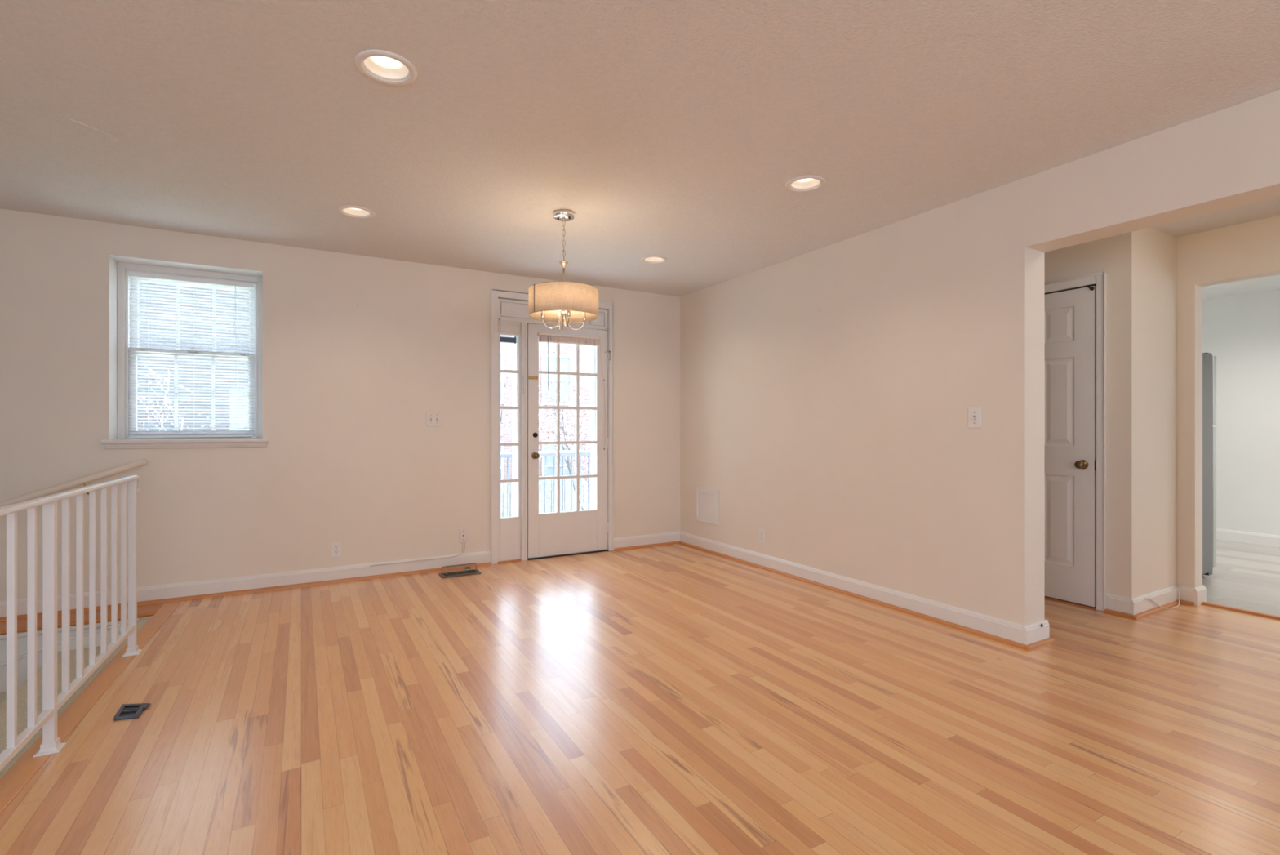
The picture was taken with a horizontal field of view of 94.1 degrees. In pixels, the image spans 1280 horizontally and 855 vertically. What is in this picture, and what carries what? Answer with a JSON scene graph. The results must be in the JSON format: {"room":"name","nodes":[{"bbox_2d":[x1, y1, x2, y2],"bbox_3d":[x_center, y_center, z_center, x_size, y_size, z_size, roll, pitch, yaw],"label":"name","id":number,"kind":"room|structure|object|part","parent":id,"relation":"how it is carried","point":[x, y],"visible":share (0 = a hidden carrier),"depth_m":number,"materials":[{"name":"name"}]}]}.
{"room":"empty living room","nodes":[
{"label":"empty living room","id":0,"kind":"room"},
{"bbox_2d":[0,616,152,663],"bbox_3d":[-4.036,2.457,3.268,2.210,2.570,0.230,0,0,-30],"label":"wall","id":1,"kind":"structure","parent":0,"point":[21,642],"depth_m":3.42,"materials":[{"name":"white paint"}]},
{"bbox_2d":[0,617,141,693],"bbox_3d":[-4.003,1.875,3.138,2.146,1.415,0.025,0,0,-30],"label":"baseboard","id":2,"kind":"structure","parent":1,"relation":"attached to","point":[22,660],"depth_m":3.43,"materials":[{"name":"white paint"}]},
{"bbox_3d":[-4.002,1.608,3.135,2.146,0.882,0.018,0,0,-30],"label":"cap moulding","id":3,"kind":"part","parent":2,"relation":"part of","materials":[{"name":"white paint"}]},
{"bbox_2d":[0,617,141,639],"bbox_3d":[-4.004,1.186,3.141,2.140,0.032,0.018,0,0,-30],"label":"trim","id":4,"kind":"structure","parent":1,"relation":"attached to","point":[21,634],"depth_m":3.48,"materials":[{"name":"white paint"}]},
{"bbox_2d":[0,602,164,635],"bbox_3d":[-4.023,1.156,3.257,2.222,0.028,0.262,0,0,-30],"label":"ledge","id":5,"kind":"object","parent":1,"relation":"on","point":[148,610],"visible":0.38,"depth_m":3.58,"materials":[{"name":"brown wood"}]},
{"bbox_2d":[0,208,679,600],"bbox_3d":[-2.410,1.242,4.496,6.650,5.400,0.300,0,0,-30],"label":"wall","id":6,"kind":"structure","parent":0,"point":[351,457],"depth_m":4.32,"materials":[{"name":"beige paint"}]},
{"bbox_2d":[101,253,268,448],"bbox_3d":[-3.070,-0.480,4.097,0.891,1.237,0.333,0,0,-30],"label":"window","id":7,"kind":"structure","parent":6,"relation":"in","point":[119,266],"depth_m":4.03,"materials":[{"name":"white paint"}]},
{"bbox_3d":[-3.046,0.107,4.056,0.891,0.063,0.238,0,0,-30],"label":"sill","id":8,"kind":"part","parent":7,"relation":"part of","materials":[{"name":"white paint"}]},
{"bbox_2d":[128,271,253,438],"bbox_3d":[-3.094,-0.482,4.137,0.700,1.110,0.036,0,0,-30],"label":"mini blind","id":9,"kind":"object","parent":7,"relation":"attached to","point":[138,275],"visible":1,"depth_m":4.13,"materials":[{"name":"white plastic"}]},
{"bbox_3d":[-3.314,-0.474,4.018,0.002,1.072,0.002,0,0,24],"label":"ladder cord","id":10,"kind":"part","parent":9,"relation":"part of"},
{"bbox_3d":[-3.097,0.063,4.142,0.700,0.020,0.020,0,0,-30],"label":"rail","id":11,"kind":"part","parent":9,"relation":"part of","materials":[{"name":"white plastic"}]},
{"bbox_3d":[-2.880,-0.828,4.241,0.003,0.380,0.008,0,0,39],"label":"lift cord","id":12,"kind":"part","parent":9,"relation":"part of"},
{"bbox_3d":[-3.112,-0.232,4.168,0.708,0.606,0.028,0,0,-30],"label":"sash","id":13,"kind":"part","parent":7,"relation":"part of","materials":[{"name":"white plastic"}]},
{"bbox_2d":[136,355,248,430],"bbox_3d":[-3.112,-0.231,4.168,0.632,0.531,0.012,0,0,-30],"label":"window blind","id":14,"kind":"object","parent":7,"relation":"attached to","point":[175,357],"depth_m":4.15,"materials":[{"name":"white plastic"}]},
{"bbox_3d":[-3.139,-0.764,4.215,0.708,0.549,0.028,0,0,-30],"label":"sash","id":15,"kind":"part","parent":7,"relation":"part of","materials":[{"name":"white plastic"}]},
{"bbox_2d":[138,285,248,351],"bbox_3d":[-3.139,-0.763,4.215,0.632,0.474,0.012,0,0,-30],"label":"window blind","id":16,"kind":"object","parent":7,"relation":"attached to","point":[176,342],"depth_m":4.23,"materials":[{"name":"white plastic"}]},
{"bbox_2d":[0,551,491,621],"bbox_3d":[-3.142,1.086,3.888,4.376,0.112,0.035,0,0,-30],"label":"baseboard","id":17,"kind":"structure","parent":6,"relation":"attached to","point":[150,594],"depth_m":4.20,"materials":[{"name":"white paint"}]},
{"bbox_2d":[330,541,341,557],"bbox_3d":[-2.248,0.902,4.412,0.070,0.115,0.010,0,0,-30],"label":"wall outlet","id":18,"kind":"object","parent":6,"relation":"attached to","point":[335,546],"visible":1,"depth_m":4.41,"materials":[{"name":"white plastic"}]},
{"bbox_2d":[369,542,465,566],"bbox_3d":[-1.735,0.994,4.694,0.719,0.113,0.021,0,0,-30],"label":"cable","id":19,"kind":"object","parent":6,"relation":"attached to","point":[462,542],"visible":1,"depth_m":4.71,"materials":[{"name":"white plastic"}]},
{"bbox_2d":[426,411,441,426],"bbox_3d":[-1.640,-0.067,4.750,0.116,0.118,0.021,0,0,-30],"label":"light switch","id":20,"kind":"object","parent":6,"relation":"attached to","point":[433,418],"visible":1,"depth_m":4.75,"materials":[{"name":"beige plastic"}]},
{"bbox_2d":[458,528,466,542],"bbox_3d":[-1.441,0.882,4.865,0.066,0.115,0.017,0,0,-30],"label":"outlet","id":21,"kind":"object","parent":6,"relation":"attached to","point":[462,531],"visible":1,"depth_m":4.86,"materials":[{"name":"beige plastic"}]},
{"bbox_2d":[490,288,613,564],"bbox_3d":[-0.808,0.005,5.364,1.146,2.313,0.335,0,0,-30],"label":"door","id":22,"kind":"structure","parent":6,"relation":"in","point":[529,534],"depth_m":5.24,"materials":[{"name":"white paint"}]},
{"bbox_2d":[500,335,516,343],"bbox_3d":[-1.155,-0.765,5.135,0.170,0.075,0.050,0,0,-30],"label":"roller shade","id":23,"kind":"object","parent":22,"relation":"attached to","point":[509,340],"visible":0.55,"depth_m":5.13,"materials":[{"name":"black fabric"}]},
{"bbox_3d":[-1.111,-0.850,5.065,0.196,0.084,0.006,0,0,-30],"label":"sidelight moulding","id":24,"kind":"part","parent":22,"relation":"part of","materials":[{"name":"white paint"}]},
{"bbox_3d":[-0.923,-0.433,5.168,0.084,0.030,0.010,0,0,-30],"label":"brass plate","id":25,"kind":"part","parent":22,"relation":"part of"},
{"bbox_3d":[-0.899,0.244,5.153,0.060,0.060,0.059,0,0,-30],"label":"knob","id":26,"kind":"part","parent":22,"relation":"part of","materials":[{"name":"gold metal"}]},
{"bbox_3d":[-0.765,-0.994,5.294,1.040,0.184,0.058,0,0,-30],"label":"transom panel","id":27,"kind":"part","parent":22,"relation":"part of","materials":[{"name":"white paint"}]},
{"bbox_2d":[537,329,605,449],"bbox_3d":[-0.597,-0.321,5.330,0.656,1.058,0.049,0,0,-30],"label":"door blind","id":28,"kind":"object","parent":22,"relation":"attached to","point":[543,337],"visible":1,"depth_m":5.30,"materials":[{"name":"white paint"}]},
{"bbox_3d":[-0.623,-0.751,5.316,0.576,0.014,0.026,0,0,-30],"label":"rail","id":29,"kind":"part","parent":28,"relation":"part of","materials":[{"name":"white plastic"}]},
{"bbox_3d":[-0.347,-0.301,5.481,0.021,0.975,0.071,0,0,43],"label":"lift cord","id":30,"kind":"part","parent":28,"relation":"part of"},
{"bbox_3d":[-0.760,0.120,5.553,0.772,2.043,0.037,0,0,-30],"label":"storm frame","id":31,"kind":"part","parent":22,"relation":"part of","materials":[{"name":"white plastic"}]},
{"bbox_2d":[613,531,679,551],"bbox_3d":[0.080,1.086,5.718,0.752,0.112,0.035,0,0,-30],"label":"baseboard","id":32,"kind":"structure","parent":6,"relation":"attached to","point":[667,538],"depth_m":5.71,"materials":[{"name":"white paint"}]},
{"bbox_3d":[0.084,1.132,5.711,0.752,0.020,0.019,0,0,-30],"label":"shoe moulding","id":33,"kind":"part","parent":32,"relation":"part of","materials":[{"name":"brown wood"}]},
{"bbox_2d":[0,539,1279,854],"bbox_3d":[1.921,1.157,1.983,11.300,0.030,8.350,0,0,-30],"label":"floor","id":34,"kind":"structure","parent":0,"point":[674,699],"depth_m":2.28,"materials":[{"name":"brown wood"}]},
{"bbox_2d":[0,617,151,777],"bbox_3d":[-3.191,2.035,1.810,2.240,1.727,3.100,0,0,-30],"label":"staircase","id":35,"kind":"structure","parent":34,"relation":"attached to","point":[22,690],"depth_m":2.88,"materials":[{"name":"beige carpet"}]},
{"bbox_2d":[0,600,181,814],"bbox_3d":[-2.302,1.157,2.459,0.100,0.031,3.355,0,0,-28],"label":"board","id":36,"kind":"object","parent":34,"relation":"attached to","point":[24,768],"visible":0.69,"depth_m":2.41,"materials":[{"name":"brown wood"}]},
{"bbox_2d":[0,475,142,771],"bbox_3d":[-2.091,0.692,2.118,0.068,0.901,2.133,0,0,-28],"label":"stair railing","id":37,"kind":"object","parent":36,"relation":"on","point":[46,719],"visible":1,"depth_m":2.23,"materials":[{"name":"white paint"}]},
{"bbox_3d":[-2.085,0.693,2.107,0.032,0.878,0.032,0,0,-30],"label":"post","id":38,"kind":"part","parent":37,"relation":"part of","materials":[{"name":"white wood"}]},
{"bbox_3d":[-2.085,1.002,2.107,0.028,0.024,2.041,0,0,-28],"label":"rail","id":39,"kind":"part","parent":37,"relation":"part of","materials":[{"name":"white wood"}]},
{"bbox_3d":[-2.099,0.290,2.133,0.048,0.097,2.099,0,0,-28],"label":"rail","id":40,"kind":"part","parent":37,"relation":"part of","materials":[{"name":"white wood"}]},
{"bbox_2d":[0,458,146,506],"bbox_3d":[-4.081,0.595,3.319,2.096,0.795,0.096,0,0,-30],"label":"stair handrail","id":41,"kind":"object","parent":37,"relation":"attached to","point":[83,480],"visible":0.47,"depth_m":3.63,"materials":[{"name":"beige paint"}]},
{"bbox_3d":[-2.562,0.693,3.009,0.032,0.878,0.032,0,0,-30],"label":"post","id":42,"kind":"part","parent":37,"relation":"part of","materials":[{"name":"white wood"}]},
{"bbox_2d":[113,702,151,719],"bbox_3d":[-2.038,1.136,2.398,0.102,0.012,0.159,0,0,-30],"label":"floor vent","id":43,"kind":"object","parent":34,"relation":"in","point":[126,711],"visible":1,"depth_m":2.38,"materials":[{"name":"grey metal"}]},
{"bbox_3d":[-2.010,1.134,2.431,0.017,0.008,0.048,0,0,-25],"label":"lever","id":44,"kind":"part","parent":43,"relation":"part of","materials":[{"name":"black paint"}]},
{"bbox_2d":[438,562,481,577],"bbox_3d":[-1.403,1.109,4.649,0.297,0.066,0.140,0,0,-30],"label":"floor vent","id":45,"kind":"object","parent":34,"relation":"in","point":[444,575],"visible":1,"depth_m":4.65,"materials":[{"name":"brown metal"}]},
{"bbox_3d":[-1.403,1.137,4.649,0.297,0.009,0.140,0,0,-30],"label":"frame","id":46,"kind":"part","parent":45,"relation":"part of","materials":[{"name":"brown metal"}]},
{"bbox_2d":[1143,586,1179,608],"bbox_3d":[3.293,1.085,3.739,0.501,0.111,0.038,0,0,-30],"label":"cable","id":47,"kind":"object","parent":34,"relation":"on","point":[1178,586],"visible":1,"depth_m":3.75,"materials":[{"name":"white plastic"}]},
{"bbox_2d":[1202,352,1216,577],"bbox_3d":[3.896,0.288,4.680,0.918,1.716,0.710,0,0,-30],"label":"refrigerator","id":48,"kind":"object","parent":34,"relation":"on","point":[1209,362],"visible":0.2,"depth_m":4.50,"materials":[{"name":"silver metal"}]},
{"bbox_3d":[4.224,0.532,4.867,0.063,1.070,0.706,0,0,-30],"label":"door","id":49,"kind":"part","parent":48,"relation":"part of","materials":[{"name":"silver metal"}]},
{"bbox_3d":[4.224,-0.285,4.867,0.063,0.525,0.706,0,0,-30],"label":"freezer door","id":50,"kind":"part","parent":48,"relation":"part of","materials":[{"name":"silver metal"}]},
{"bbox_2d":[1201,601,1279,619],"bbox_3d":[4.257,1.134,2.796,0.065,0.016,2.456,0,0,-30],"label":"threshold","id":51,"kind":"object","parent":34,"relation":"on","point":[1224,606],"visible":1,"depth_m":3.69,"materials":[{"name":"brown wood"}]},
{"bbox_2d":[0,0,1279,296],"bbox_3d":[-0.187,-1.378,0.785,6.450,0.160,8.350,0,0,-30],"label":"ceiling","id":52,"kind":"structure","parent":0,"point":[677,131],"depth_m":2.42,"materials":[{"name":"white paint"}]},
{"bbox_2d":[66,117,118,142],"bbox_3d":[-2.368,-1.290,2.590,0.042,0.016,0.190,0,0,13],"label":"tape","id":53,"kind":"object","parent":52,"relation":"attached to","point":[112,137],"visible":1,"depth_m":2.60,"materials":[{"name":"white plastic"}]},
{"bbox_2d":[337,204,375,218],"bbox_3d":[-1.707,-1.319,3.587,0.208,0.061,0.208,0,0,-30],"label":"recessed light","id":54,"kind":"object","parent":52,"relation":"in","point":[356,211],"visible":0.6,"depth_m":3.63,"materials":[{"name":"white plastic"}]},
{"bbox_2d":[355,48,417,85],"bbox_3d":[-0.914,-1.319,2.151,0.208,0.061,0.208,0,0,-30],"label":"recessed light","id":55,"kind":"object","parent":52,"relation":"in","point":[382,66],"visible":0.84,"depth_m":2.18,"materials":[{"name":"white plastic"}]},
{"bbox_2d":[528,208,598,331],"bbox_3d":[-0.462,-0.945,3.610,0.434,0.706,0.434,0,0,-30],"label":"chandelier","id":56,"kind":"object","parent":52,"relation":"hanging from","point":[563,301],"visible":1,"depth_m":3.47,"materials":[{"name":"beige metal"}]},
{"bbox_2d":[541,311,544,318],"bbox_3d":[-0.582,-0.689,3.566,0.021,0.078,0.021,0,0,-30],"label":"socket","id":57,"kind":"object","parent":56,"relation":"attached to","point":[542,312],"depth_m":3.56,"materials":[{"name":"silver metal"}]},
{"bbox_3d":[-0.525,-0.638,3.587,0.127,0.093,0.007,0,0,-20],"label":"arm","id":58,"kind":"part","parent":56,"relation":"part of","materials":[{"name":"silver metal"}]},
{"bbox_2d":[557,311,560,323],"bbox_3d":[-0.505,-0.689,3.731,0.021,0.078,0.021,0,0,-30],"label":"bulb","id":59,"kind":"object","parent":56,"relation":"attached to","point":[558,312],"depth_m":3.72,"materials":[{"name":"white glass"}]},
{"bbox_3d":[-0.485,-0.638,3.674,0.007,0.093,0.127,0,0,-20],"label":"arm","id":60,"kind":"part","parent":56,"relation":"part of","materials":[{"name":"silver metal"}]},
{"bbox_3d":[-0.462,-0.751,3.610,0.420,0.163,0.420,0,0,-30],"label":"lamp shade","id":61,"kind":"part","parent":56,"relation":"part of","materials":[{"name":"fabric"}]},
{"bbox_3d":[-0.462,-0.834,3.610,0.012,0.272,0.012,0,0,-30],"label":"stem","id":62,"kind":"part","parent":56,"relation":"part of","materials":[{"name":"silver metal"}]},
{"bbox_3d":[-0.438,-0.638,3.546,0.007,0.093,0.127,0,0,-20],"label":"arm","id":63,"kind":"part","parent":56,"relation":"part of","materials":[{"name":"silver metal"}]},
{"bbox_2d":[566,310,570,316],"bbox_3d":[-0.418,-0.689,3.490,0.021,0.078,0.021,0,0,-30],"label":"socket","id":64,"kind":"object","parent":56,"relation":"attached to","point":[568,313],"depth_m":3.48,"materials":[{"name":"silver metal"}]},
{"bbox_3d":[-0.398,-0.638,3.634,0.127,0.093,0.007,0,0,-20],"label":"arm","id":65,"kind":"part","parent":56,"relation":"part of","materials":[{"name":"silver metal"}]},
{"bbox_2d":[582,311,586,321],"bbox_3d":[-0.341,-0.689,3.654,0.021,0.078,0.021,0,0,-30],"label":"socket","id":66,"kind":"object","parent":56,"relation":"attached to","point":[584,313],"depth_m":3.65,"materials":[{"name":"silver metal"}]},
{"bbox_2d":[640,255,666,263],"bbox_3d":[0.107,-1.319,4.601,0.208,0.061,0.208,0,0,-30],"label":"recessed light","id":67,"kind":"object","parent":52,"relation":"in","point":[648,259],"visible":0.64,"depth_m":4.65,"materials":[{"name":"white plastic"}]},
{"bbox_2d":[785,175,825,191],"bbox_3d":[0.879,-1.319,3.173,0.208,0.061,0.208,0,0,-30],"label":"recessed light","id":68,"kind":"object","parent":52,"relation":"in","point":[804,183],"visible":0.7,"depth_m":3.21,"materials":[{"name":"white plastic"}]},
{"bbox_2d":[680,89,1279,625],"bbox_3d":[2.000,-0.078,3.292,0.190,2.440,6.150,0,0,-30],"label":"wall","id":69,"kind":"structure","parent":0,"point":[839,432],"depth_m":3.61,"materials":[{"name":"beige paint"}]},
{"bbox_2d":[695,487,719,524],"bbox_3d":[0.621,0.724,5.513,0.017,0.312,0.359,0,0,-30],"label":"access panel","id":70,"kind":"object","parent":69,"relation":"attached to","point":[707,500],"visible":1,"depth_m":5.51,"materials":[{"name":"white paint"}]},
{"bbox_2d":[759,528,764,543],"bbox_3d":[0.996,0.888,4.860,0.010,0.115,0.070,0,0,-30],"label":"wall outlet","id":71,"kind":"object","parent":69,"relation":"attached to","point":[762,532],"visible":1,"depth_m":4.86,"materials":[{"name":"white plastic"}]},
{"bbox_2d":[679,531,1030,650],"bbox_3d":[1.196,1.086,4.479,0.035,0.112,3.262,0,0,-30],"label":"baseboard","id":72,"kind":"structure","parent":69,"relation":"attached to","point":[995,628],"depth_m":3.86,"materials":[{"name":"white paint"}]},
{"bbox_2d":[968,406,981,427],"bbox_3d":[1.861,-0.055,3.324,0.021,0.118,0.074,0,0,-30],"label":"light switch","id":73,"kind":"object","parent":69,"relation":"attached to","point":[974,413],"visible":1,"depth_m":3.32,"materials":[{"name":"white plastic"}]},
{"bbox_2d":[1023,619,1054,650],"bbox_3d":[2.054,1.086,3.197,0.260,0.112,0.189,0,0,-30],"label":"baseboard","id":74,"kind":"structure","parent":69,"relation":"attached to","point":[1036,634],"depth_m":3.12,"materials":[{"name":"white paint"}]},
{"bbox_3d":[2.096,1.132,3.123,0.260,0.020,0.019,0,0,-30],"label":"shoe moulding","id":75,"kind":"part","parent":74,"relation":"part of","materials":[{"name":"brown wood"}]},
{"bbox_2d":[1044,229,1140,598],"bbox_3d":[2.634,-0.053,4.291,0.120,2.390,1.540,0,0,-30],"label":"wall","id":76,"kind":"structure","parent":0,"point":[1118,255],"depth_m":3.65,"materials":[{"name":"beige paint"}]},
{"bbox_2d":[1044,271,1106,611],"bbox_3d":[2.717,0.088,4.072,0.192,2.107,0.825,0,0,-30],"label":"door","id":77,"kind":"structure","parent":76,"relation":"in","point":[1075,318],"depth_m":3.85,"materials":[{"name":"white paint"}]},
{"bbox_3d":[2.802,0.236,3.791,0.061,0.060,0.060,0,0,-30],"label":"knob","id":78,"kind":"part","parent":77,"relation":"part of","materials":[{"name":"gold metal"}]},
{"bbox_2d":[1103,593,1137,619],"bbox_3d":[2.924,1.086,3.624,0.035,0.112,0.162,0,0,-30],"label":"baseboard","id":79,"kind":"structure","parent":76,"relation":"attached to","point":[1117,605],"depth_m":3.63,"materials":[{"name":"white paint"}]},
{"bbox_3d":[2.917,1.132,3.620,0.019,0.020,0.162,0,0,-30],"label":"shoe moulding","id":80,"kind":"part","parent":79,"relation":"part of","materials":[{"name":"brown wood"}]},
{"bbox_2d":[1140,226,1177,595],"bbox_3d":[3.268,-0.053,3.834,0.530,2.390,0.120,0,0,-30],"label":"wall","id":81,"kind":"structure","parent":0,"point":[1158,249],"depth_m":3.77,"materials":[{"name":"beige paint"}]},
{"bbox_2d":[1130,584,1182,619],"bbox_3d":[3.234,1.086,3.726,0.674,0.112,0.035,0,0,-30],"label":"baseboard","id":82,"kind":"structure","parent":81,"relation":"attached to","point":[1168,597],"depth_m":3.70,"materials":[{"name":"white paint"}]},
{"bbox_3d":[3.227,1.132,3.713,0.650,0.020,0.019,0,0,-30],"label":"shoe moulding","id":83,"kind":"part","parent":82,"relation":"part of","materials":[{"name":"brown wood"}]},
{"bbox_2d":[1151,196,1279,237],"bbox_3d":[3.335,-1.328,2.815,1.660,0.160,4.800,0,0,-30],"label":"ceiling","id":84,"kind":"structure","parent":0,"point":[1264,209],"depth_m":3.56,"materials":[{"name":"white paint"}]},
{"bbox_2d":[1177,214,1279,587],"bbox_3d":[4.005,-0.053,3.195,0.120,2.390,4.800,0,0,-30],"label":"wall","id":85,"kind":"structure","parent":0,"point":[1250,250],"depth_m":3.85,"materials":[{"name":"beige paint"}]},
{"bbox_2d":[1179,584,1194,605],"bbox_3d":[3.538,1.086,3.859,0.035,0.112,0.072,0,0,-30],"label":"baseboard","id":86,"kind":"structure","parent":85,"relation":"attached to","point":[1186,593],"depth_m":3.86,"materials":[{"name":"white paint"}]},
{"bbox_3d":[3.531,1.132,3.855,0.019,0.020,0.072,0,0,-30],"label":"shoe moulding","id":87,"kind":"part","parent":86,"relation":"part of","materials":[{"name":"brown wood"}]},
{"bbox_2d":[1194,584,1206,605],"bbox_3d":[3.624,1.086,3.858,0.146,0.112,0.016,0,0,-30],"label":"baseboard","id":88,"kind":"object","parent":85,"relation":"attached to","point":[1200,592],"visible":0.91,"depth_m":3.84,"materials":[{"name":"white paint"}]},
{"bbox_2d":[1202,288,1279,535],"bbox_3d":[7.040,-0.158,4.229,0.180,2.600,6.800,0,0,-30],"label":"wall","id":89,"kind":"structure","parent":0,"point":[1242,331],"depth_m":5.89,"materials":[{"name":"paint"}]},
{"bbox_2d":[1216,528,1279,546],"bbox_3d":[7.004,1.086,4.094,0.016,0.112,6.600,0,0,-30],"label":"baseboard","id":90,"kind":"structure","parent":89,"relation":"attached to","point":[1268,540],"depth_m":5.87,"materials":[{"name":"white paint"}]},
{"bbox_2d":[1202,274,1279,300],"bbox_3d":[5.683,-1.388,3.459,3.300,0.140,6.800,0,0,-30],"label":"ceiling","id":91,"kind":"structure","parent":0,"point":[1272,282],"depth_m":5.63,"materials":[{"name":"paint"}]},
{"label":"outside","id":92,"kind":"structure","parent":0,"visible":0},
{"bbox_3d":[-14.376,2.842,29.355,64.000,0.200,54.750,0,0,-30],"label":"ground","id":93,"kind":"structure","parent":92,"visible":0},
{"bbox_2d":[137,282,248,431],"bbox_3d":[-11.602,-0.098,12.932,11.100,5.680,7.450,0,0,-30],"label":"house","id":94,"kind":"structure","parent":93,"relation":"on","point":[151,322],"depth_m":10.90,"materials":[{"name":"brick"}]},
{"bbox_2d":[137,355,248,431],"bbox_3d":[-6.287,0.751,7.996,2.224,3.987,2.265,0,0,-16],"label":"tree","id":95,"kind":"object","parent":93,"relation":"on","point":[164,407],"visible":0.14,"depth_m":8.32,"materials":[{"name":"grey plant"}]},
{"bbox_2d":[500,373,544,437],"bbox_3d":[-4.376,0.488,15.181,3.439,4.517,2.882,0,0,11],"label":"bare tree","id":96,"kind":"object","parent":93,"relation":"on","point":[511,420],"visible":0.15,"depth_m":15.21,"materials":[{"name":"grey plant"}]},
{"bbox_2d":[500,334,590,507],"bbox_3d":[-3.102,-0.348,24.086,14.100,6.180,7.450,0,0,-30],"label":"brick house","id":97,"kind":"structure","parent":93,"relation":"on","point":[567,351],"depth_m":20.14,"materials":[{"name":"white"}]},
{"bbox_2d":[500,477,591,517],"bbox_3d":[-2.427,1.907,12.457,20.085,1.670,0.060,0,0,-30],"label":"picket fence","id":98,"kind":"object","parent":93,"relation":"on","point":[549,486],"visible":0.02,"depth_m":12.71,"materials":[{"name":"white wood"}]},
{"bbox_2d":[501,346,591,510],"bbox_3d":[-1.398,0.591,11.971,2.451,4.311,4.133,0,0,-30],"label":"maple tree","id":99,"kind":"object","parent":93,"relation":"on","point":[568,461],"visible":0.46,"depth_m":11.83,"materials":[{"name":"grey plant"}]},
{"bbox_3d":[-1.039,1.982,6.284,4.000,1.520,1.414,0,0,-30],"label":"wooden deck","id":100,"kind":"object","parent":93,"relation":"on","visible":0},
{"bbox_2d":[500,449,590,516],"bbox_3d":[-1.347,0.750,6.825,4.000,0.945,0.060,0,0,-30],"label":"deck railing","id":101,"kind":"object","parent":100,"relation":"on","point":[508,455],"visible":0.11,"depth_m":7.05,"materials":[{"name":"white"}]},
{"bbox_3d":[-1.347,0.320,6.825,4.000,0.045,0.040,0,0,-30],"label":"rail","id":102,"kind":"part","parent":101,"relation":"part of","materials":[{"name":"paint"}]}
]}

